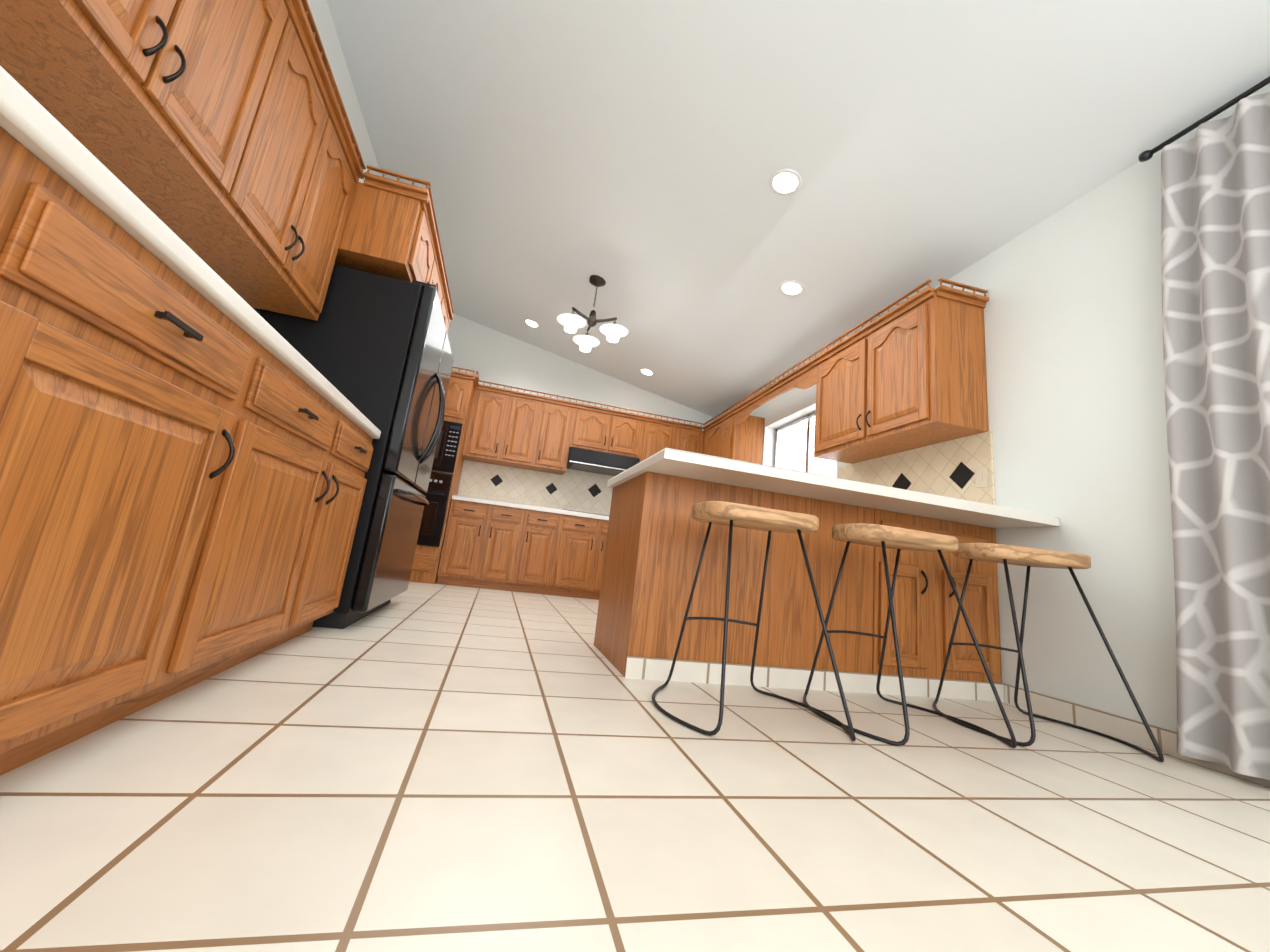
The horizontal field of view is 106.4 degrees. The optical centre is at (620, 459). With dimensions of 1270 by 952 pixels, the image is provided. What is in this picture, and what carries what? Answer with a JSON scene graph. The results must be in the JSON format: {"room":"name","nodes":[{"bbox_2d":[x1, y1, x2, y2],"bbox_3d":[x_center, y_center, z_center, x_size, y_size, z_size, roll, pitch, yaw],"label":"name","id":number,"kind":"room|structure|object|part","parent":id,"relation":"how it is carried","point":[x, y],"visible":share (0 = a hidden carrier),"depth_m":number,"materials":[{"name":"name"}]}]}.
{"room":"kitchen","nodes":[
{"label":"kitchen","id":0,"kind":"room"},
{"bbox_2d":[253,0,381,313],"bbox_3d":[-1.687,-1.055,1.634,0.120,3.460,8.020,10,-12,-13],"label":"wall","id":1,"kind":"structure","parent":0,"point":[322,17],"depth_m":2.91,"materials":[{"name":"white paint"}]},
{"bbox_2d":[0,0,307,223],"bbox_3d":[-1.294,-1.326,1.226,0.362,0.849,0.856,10,-12,-13],"label":"upper cabinet","id":2,"kind":"object","parent":1,"relation":"attached to","point":[214,135],"depth_m":1.31,"materials":[{"name":"brown wood"}]},
{"bbox_2d":[141,21,363,320],"bbox_3d":[-1.482,-1.199,1.952,0.362,0.849,0.919,10,-12,-13],"label":"upper cabinet","id":3,"kind":"object","parent":1,"relation":"attached to","point":[281,259],"depth_m":1.94,"materials":[{"name":"brown wood"}]},
{"bbox_2d":[301,0,364,169],"bbox_3d":[-1.160,-1.666,1.735,0.022,0.046,1.644,10,-12,-13],"label":"rail","id":4,"kind":"object","parent":3,"relation":"on","point":[345,116],"depth_m":2.02,"materials":[{"name":"brown wood"}]},
{"bbox_2d":[334,165,453,331],"bbox_3d":[-1.687,-0.296,2.989,0.720,2.329,1.539,10,-12,-13],"label":"upper cabinet","id":5,"kind":"object","parent":1,"relation":"attached to","point":[389,229],"depth_m":2.53,"materials":[{"name":"brown wood"}]},
{"bbox_3d":[-1.206,-1.504,2.544,0.300,0.046,0.034,10,-12,-13],"label":"gallery rail","id":6,"kind":"part","parent":5,"relation":"part of","materials":[{"name":"brown wood"}]},
{"bbox_3d":[-1.233,-1.352,3.295,0.024,0.046,1.531,10,-12,-13],"label":"gallery rail","id":7,"kind":"part","parent":5,"relation":"part of","materials":[{"name":"brown wood"}]},
{"bbox_2d":[447,314,715,472],"bbox_3d":[-0.568,-0.018,6.007,4.540,3.463,0.120,10,-12,-13],"label":"wall","id":8,"kind":"structure","parent":0,"point":[490,355],"depth_m":6.03,"materials":[{"name":"white paint"}]},
{"bbox_2d":[462,384,545,469],"bbox_3d":[-1.371,-0.369,5.614,0.785,0.834,0.347,10,-12,-13],"label":"upper cabinet","id":9,"kind":"object","parent":8,"relation":"attached to","point":[515,429],"depth_m":5.45,"materials":[{"name":"brown wood"}]},
{"bbox_2d":[478,378,694,423],"bbox_3d":[-0.357,-0.675,5.735,2.688,0.046,0.034,10,-12,-13],"label":"rail","id":10,"kind":"object","parent":9,"relation":"on","point":[511,387],"depth_m":5.71,"materials":[{"name":"brown wood"}]},
{"bbox_2d":[457,460,614,514],"bbox_3d":[-0.307,0.337,5.941,3.209,0.793,0.015,10,-12,-13],"label":"backsplash","id":11,"kind":"structure","parent":8,"relation":"attached to","point":[578,490],"depth_m":5.76,"materials":[{"name":"tile"}]},
{"bbox_2d":[534,397,577,474],"bbox_3d":[-0.807,-0.274,5.743,0.387,0.834,0.347,10,-12,-13],"label":"upper cabinet","id":12,"kind":"object","parent":8,"relation":"attached to","point":[557,432],"depth_m":5.59,"materials":[{"name":"brown wood"}]},
{"bbox_2d":[570,404,617,453],"bbox_3d":[-0.353,-0.347,5.874,0.521,0.534,0.347,10,-12,-13],"label":"upper cabinet","id":13,"kind":"object","parent":8,"relation":"attached to","point":[595,428],"depth_m":5.71,"materials":[{"name":"brown wood"}]},
{"bbox_2d":[567,447,639,475],"bbox_3d":[-0.218,0.043,5.764,0.851,0.196,0.491,10,-12,-13],"label":"range hood","id":14,"kind":"object","parent":8,"relation":"attached to","point":[579,459],"visible":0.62,"depth_m":5.58,"materials":[{"name":"black metal"}]},
{"bbox_2d":[614,411,645,459],"bbox_3d":[-0.008,-0.289,5.953,0.473,0.534,0.347,10,-12,-13],"label":"upper cabinet","id":15,"kind":"object","parent":8,"relation":"attached to","point":[628,442],"depth_m":5.81,"materials":[{"name":"brown wood"}]},
{"bbox_2d":[640,416,677,461],"bbox_3d":[0.417,-0.069,6.025,0.446,0.834,0.347,10,-12,-13],"label":"upper cabinet","id":16,"kind":"object","parent":8,"relation":"attached to","point":[658,434],"depth_m":5.90,"materials":[{"name":"brown wood"}]},
{"bbox_2d":[678,422,704,453],"bbox_3d":[0.804,-0.004,6.114,0.359,0.834,0.347,10,-12,-13],"label":"upper cabinet","id":17,"kind":"object","parent":8,"relation":"attached to","point":[690,437],"depth_m":6.00,"materials":[{"name":"brown wood"}]},
{"bbox_2d":[0,582,1269,951],"bbox_3d":[0.119,0.946,1.908,4.720,0.100,8.320,10,-12,-13],"label":"floor","id":18,"kind":"structure","parent":0,"point":[416,766],"depth_m":0.89,"materials":[{"name":"tile"}]},
{"bbox_2d":[0,126,59,309],"bbox_3d":[-1.092,-0.055,0.243,0.727,0.894,0.406,10,-12,-13],"label":"base cabinet","id":19,"kind":"object","parent":18,"relation":"on","point":[26,182],"depth_m":0.61,"materials":[{"name":"brown wood"}]},
{"bbox_2d":[0,177,271,775],"bbox_3d":[-1.218,0.031,0.728,0.727,0.894,0.612,10,-12,-13],"label":"base cabinet","id":20,"kind":"object","parent":18,"relation":"on","point":[184,466],"depth_m":0.79,"materials":[{"name":"brown wood"}]},
{"bbox_2d":[172,355,347,694],"bbox_3d":[-1.374,0.136,1.330,0.727,0.894,0.648,10,-12,-13],"label":"base cabinet","id":21,"kind":"object","parent":18,"relation":"on","point":[254,589],"depth_m":1.38,"materials":[{"name":"brown wood"}]},
{"bbox_2d":[292,418,372,638],"bbox_3d":[-1.520,0.235,1.892,0.727,0.894,0.530,10,-12,-13],"label":"base cabinet","id":22,"kind":"object","parent":18,"relation":"on","point":[322,596],"depth_m":1.98,"materials":[{"name":"brown wood"}]},
{"bbox_2d":[0,66,380,438],"bbox_3d":[-1.252,-0.363,1.185,0.738,0.045,2.220,10,-12,-13],"label":"countertop","id":23,"kind":"structure","parent":22,"relation":"on","point":[33,125],"depth_m":0.76,"materials":[{"name":"white stone"}]},
{"bbox_2d":[259,264,452,628],"bbox_3d":[-1.550,-0.041,2.814,0.847,1.795,1.076,10,-12,-13],"label":"fridge","id":24,"kind":"object","parent":18,"relation":"on","point":[374,349],"visible":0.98,"depth_m":2.42,"materials":[{"name":"black metal"}]},
{"bbox_2d":[409,366,478,583],"bbox_3d":[-2.168,0.123,5.134,0.877,2.264,0.704,10,-12,-13],"label":"tall cabinet","id":25,"kind":"object","parent":18,"relation":"on","point":[445,475],"depth_m":4.92,"materials":[{"name":"brown wood"}]},
{"bbox_2d":[409,464,453,547],"bbox_3d":[-2.072,0.466,4.774,0.618,0.751,0.086,10,-12,-13],"label":"oven","id":26,"kind":"object","parent":25,"relation":"in","point":[438,495],"depth_m":4.83,"materials":[{"name":"black metal"}]},
{"bbox_2d":[409,413,462,473],"bbox_3d":[-2.003,-0.168,4.934,0.618,0.538,0.027,10,-12,-13],"label":"microwave","id":27,"kind":"object","parent":25,"relation":"in","point":[448,447],"depth_m":4.97,"materials":[{"name":"black metal"}]},
{"bbox_3d":[-1.902,-0.994,5.092,0.731,0.046,0.024,10,-12,-13],"label":"gallery rail","id":28,"kind":"part","parent":25,"relation":"part of","materials":[{"name":"brown wood"}]},
{"bbox_2d":[436,499,527,590],"bbox_3d":[-1.501,0.939,5.199,0.758,0.860,0.637,10,-12,-13],"label":"base cabinet","id":29,"kind":"object","parent":18,"relation":"on","point":[490,546],"depth_m":4.91,"materials":[{"name":"brown wood"}]},
{"bbox_2d":[515,510,563,594],"bbox_3d":[-0.952,1.031,5.325,0.382,0.860,0.637,10,-12,-13],"label":"base cabinet","id":30,"kind":"object","parent":18,"relation":"on","point":[537,567],"depth_m":5.03,"materials":[{"name":"brown wood"}]},
{"bbox_2d":[552,515,608,599],"bbox_3d":[-0.346,1.132,5.464,0.879,0.860,0.637,10,-12,-13],"label":"base cabinet","id":31,"kind":"object","parent":18,"relation":"on","point":[580,554],"depth_m":5.13,"materials":[{"name":"brown wood"}]},
{"bbox_2d":[452,495,608,520],"bbox_3d":[-0.685,0.625,5.459,2.340,0.045,0.648,10,-12,-13],"label":"countertop","id":32,"kind":"structure","parent":31,"relation":"on","point":[457,497],"depth_m":5.07,"materials":[{"name":"white stone"}]},
{"bbox_2d":[561,509,608,515],"bbox_3d":[-0.313,0.642,5.554,0.797,0.045,0.470,10,-12,-13],"label":"cooktop","id":33,"kind":"object","parent":32,"relation":"in","point":[584,512],"visible":0.04,"depth_m":5.30,"materials":[{"name":"grey"}]},
{"bbox_2d":[594,471,897,676],"bbox_3d":[0.607,0.627,2.463,1.280,0.859,0.669,10,-12,-13],"label":"base cabinet","id":34,"kind":"object","parent":18,"relation":"on","point":[656,534],"depth_m":2.16,"materials":[{"name":"brown wood"}]},
{"bbox_2d":[607,448,943,511],"bbox_3d":[0.655,0.157,2.416,1.260,0.045,0.980,10,-12,-13],"label":"countertop","id":35,"kind":"structure","parent":34,"relation":"on","point":[693,465],"depth_m":2.02,"materials":[{"name":"white stone"}]},
{"bbox_2d":[898,496,1059,527],"bbox_3d":[1.289,0.592,4.154,0.870,0.045,4.128,10,-12,-13],"label":"countertop","id":36,"kind":"structure","parent":34,"relation":"on","point":[953,510],"depth_m":2.30,"materials":[{"name":"white stone"}]},
{"bbox_2d":[652,501,855,740],"bbox_3d":[0.472,0.536,1.732,0.656,0.708,0.538,10,-12,-13],"label":"stool","id":37,"kind":"object","parent":18,"relation":"on","point":[730,515],"visible":1,"depth_m":1.67,"materials":[{"name":"brown wood"}]},
{"bbox_2d":[803,523,1016,747],"bbox_3d":[1.070,0.632,1.849,0.657,0.708,0.552,10,-12,-13],"label":"stool","id":38,"kind":"object","parent":18,"relation":"on","point":[884,537],"visible":1,"depth_m":1.79,"materials":[{"name":"brown wood"}]},
{"bbox_2d":[898,513,1001,682],"bbox_3d":[1.510,0.778,2.671,0.769,0.859,0.669,10,-12,-13],"label":"base cabinet","id":39,"kind":"object","parent":18,"relation":"on","point":[928,605],"depth_m":2.37,"materials":[{"name":"brown wood"}]},
{"bbox_2d":[625,656,1004,701],"bbox_3d":[0.970,1.004,2.155,1.965,0.085,0.010,10,-12,-13],"label":"baseboard","id":40,"kind":"structure","parent":39,"relation":"attached to","point":[652,668],"depth_m":2.11,"materials":[{"name":"tile"}]},
{"bbox_2d":[964,500,1051,526],"bbox_3d":[1.636,0.322,2.642,0.480,0.045,0.980,10,-12,-13],"label":"countertop","id":41,"kind":"structure","parent":39,"relation":"on","point":[973,508],"depth_m":2.19,"materials":[{"name":"white stone"}]},
{"bbox_2d":[933,543,1163,761],"bbox_3d":[1.662,0.725,1.951,0.656,0.708,0.612,10,-12,-13],"label":"stool","id":42,"kind":"object","parent":18,"relation":"on","point":[1005,555],"visible":0.96,"depth_m":1.89,"materials":[{"name":"brown wood"}]},
{"bbox_2d":[326,0,1269,417],"bbox_3d":[0.571,-1.909,2.432,4.540,0.955,8.140,10,-12,-13],"label":"ceiling","id":43,"kind":"structure","parent":0,"point":[634,154],"depth_m":2.67,"materials":[{"name":"white paint"}]},
{"bbox_2d":[524,318,538,327],"bbox_3d":[-1.018,-1.570,5.482,0.181,0.039,0.184,10,-12,-13],"label":"recessed light","id":44,"kind":"object","parent":43,"relation":"in","point":[531,323],"visible":1,"depth_m":5.48,"materials":[{"name":"white"}]},
{"bbox_2d":[557,275,627,351],"bbox_3d":[-0.249,-1.334,4.295,0.626,0.608,0.576,10,-12,-13],"label":"chandelier","id":45,"kind":"object","parent":43,"relation":"hanging from","point":[572,322],"visible":1,"depth_m":4.15,"materials":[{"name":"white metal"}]},
{"bbox_2d":[640,368,653,375],"bbox_3d":[0.326,-1.065,5.789,0.181,0.039,0.184,10,-12,-13],"label":"recessed light","id":46,"kind":"object","parent":43,"relation":"in","point":[646,371],"visible":1,"depth_m":5.79,"materials":[{"name":"white"}]},
{"bbox_2d":[770,169,801,194],"bbox_3d":[0.974,-1.631,2.798,0.181,0.039,0.184,10,-12,-13],"label":"recessed light","id":47,"kind":"object","parent":43,"relation":"in","point":[785,181],"visible":1,"depth_m":2.79,"materials":[{"name":"white"}]},
{"bbox_2d":[779,280,803,295],"bbox_3d":[1.313,-1.308,3.636,0.181,0.039,0.184,10,-12,-13],"label":"recessed light","id":48,"kind":"object","parent":43,"relation":"in","point":[791,288],"visible":1,"depth_m":3.63,"materials":[{"name":"white"}]},
{"bbox_2d":[750,83,1269,731],"bbox_3d":[2.189,-0.033,2.559,0.507,2.750,8.223,10,-12,-13],"label":"wall","id":49,"kind":"structure","parent":0,"point":[1074,367],"depth_m":2.19,"materials":[{"name":"white paint"}]},
{"bbox_2d":[702,406,764,463],"bbox_3d":[1.297,-0.048,5.613,0.395,0.834,0.899,10,-12,-13],"label":"upper cabinet","id":50,"kind":"object","parent":49,"relation":"attached to","point":[736,435],"depth_m":5.24,"materials":[{"name":"brown wood"}]},
{"bbox_2d":[695,278,961,426],"bbox_3d":[1.456,-0.731,4.410,0.164,0.046,3.499,10,-12,-13],"label":"rail","id":51,"kind":"object","parent":50,"relation":"on","point":[940,280],"depth_m":3.45,"materials":[{"name":"brown wood"}]},
{"bbox_2d":[762,402,836,476],"bbox_3d":[1.768,0.018,4.589,0.223,0.990,1.266,10,-12,-13],"label":"window","id":52,"kind":"structure","parent":49,"relation":"in","point":[772,443],"depth_m":4.93,"materials":[{"name":"white"}]},
{"bbox_2d":[806,333,895,463],"bbox_3d":[1.765,-0.444,3.475,0.404,0.814,0.651,10,-12,-13],"label":"upper cabinet","id":53,"kind":"object","parent":49,"relation":"attached to","point":[832,371],"depth_m":3.51,"materials":[{"name":"brown wood"}]},
{"bbox_2d":[838,431,995,504],"bbox_3d":[1.634,0.410,4.429,0.149,0.496,3.804,10,-12,-13],"label":"backsplash","id":54,"kind":"structure","parent":49,"relation":"attached to","point":[946,469],"depth_m":2.94,"materials":[{"name":"tile"}]},
{"bbox_2d":[975,467,987,487],"bbox_3d":[2.019,0.100,2.653,0.010,0.114,0.070,10,-12,-13],"label":"electrical outlet plate","id":55,"kind":"object","parent":54,"relation":"attached to","point":[981,477],"visible":1,"depth_m":2.65,"materials":[{"name":"beige plastic"}]},
{"bbox_2d":[850,285,988,452],"bbox_3d":[1.886,-0.526,3.008,0.404,0.814,0.614,10,-12,-13],"label":"upper cabinet","id":56,"kind":"object","parent":49,"relation":"attached to","point":[908,374],"depth_m":2.79,"materials":[{"name":"brown wood"}]},
{"bbox_2d":[1004,684,1269,786],"bbox_3d":[2.363,0.799,0.351,0.157,0.085,4.185,10,-12,-13],"label":"baseboard","id":57,"kind":"structure","parent":49,"relation":"attached to","point":[1124,728],"depth_m":1.95,"materials":[{"name":"tile"}]},
{"bbox_2d":[1138,76,1269,161],"bbox_3d":[2.421,-1.398,1.662,0.115,0.040,0.922,10,-12,-13],"label":"curtain rod","id":58,"kind":"object","parent":49,"relation":"attached to","point":[1146,155],"visible":0.85,"depth_m":1.90,"materials":[{"name":"black metal"}]},
{"bbox_2d":[1161,92,1269,779],"bbox_3d":[2.222,-0.191,1.525,0.101,2.390,0.863,10,-12,-13],"label":"curtain","id":59,"kind":"object","parent":58,"relation":"hanging from","point":[1215,220],"visible":1,"depth_m":1.72,"materials":[{"name":"fabric"}]},
{"label":"outside","id":60,"kind":"structure","parent":0,"visible":0},
{"bbox_2d":[781,418,835,476],"bbox_3d":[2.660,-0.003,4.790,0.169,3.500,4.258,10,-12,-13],"label":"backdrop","id":61,"kind":"structure","parent":60,"point":[824,464],"depth_m":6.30,"materials":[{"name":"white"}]}
]}

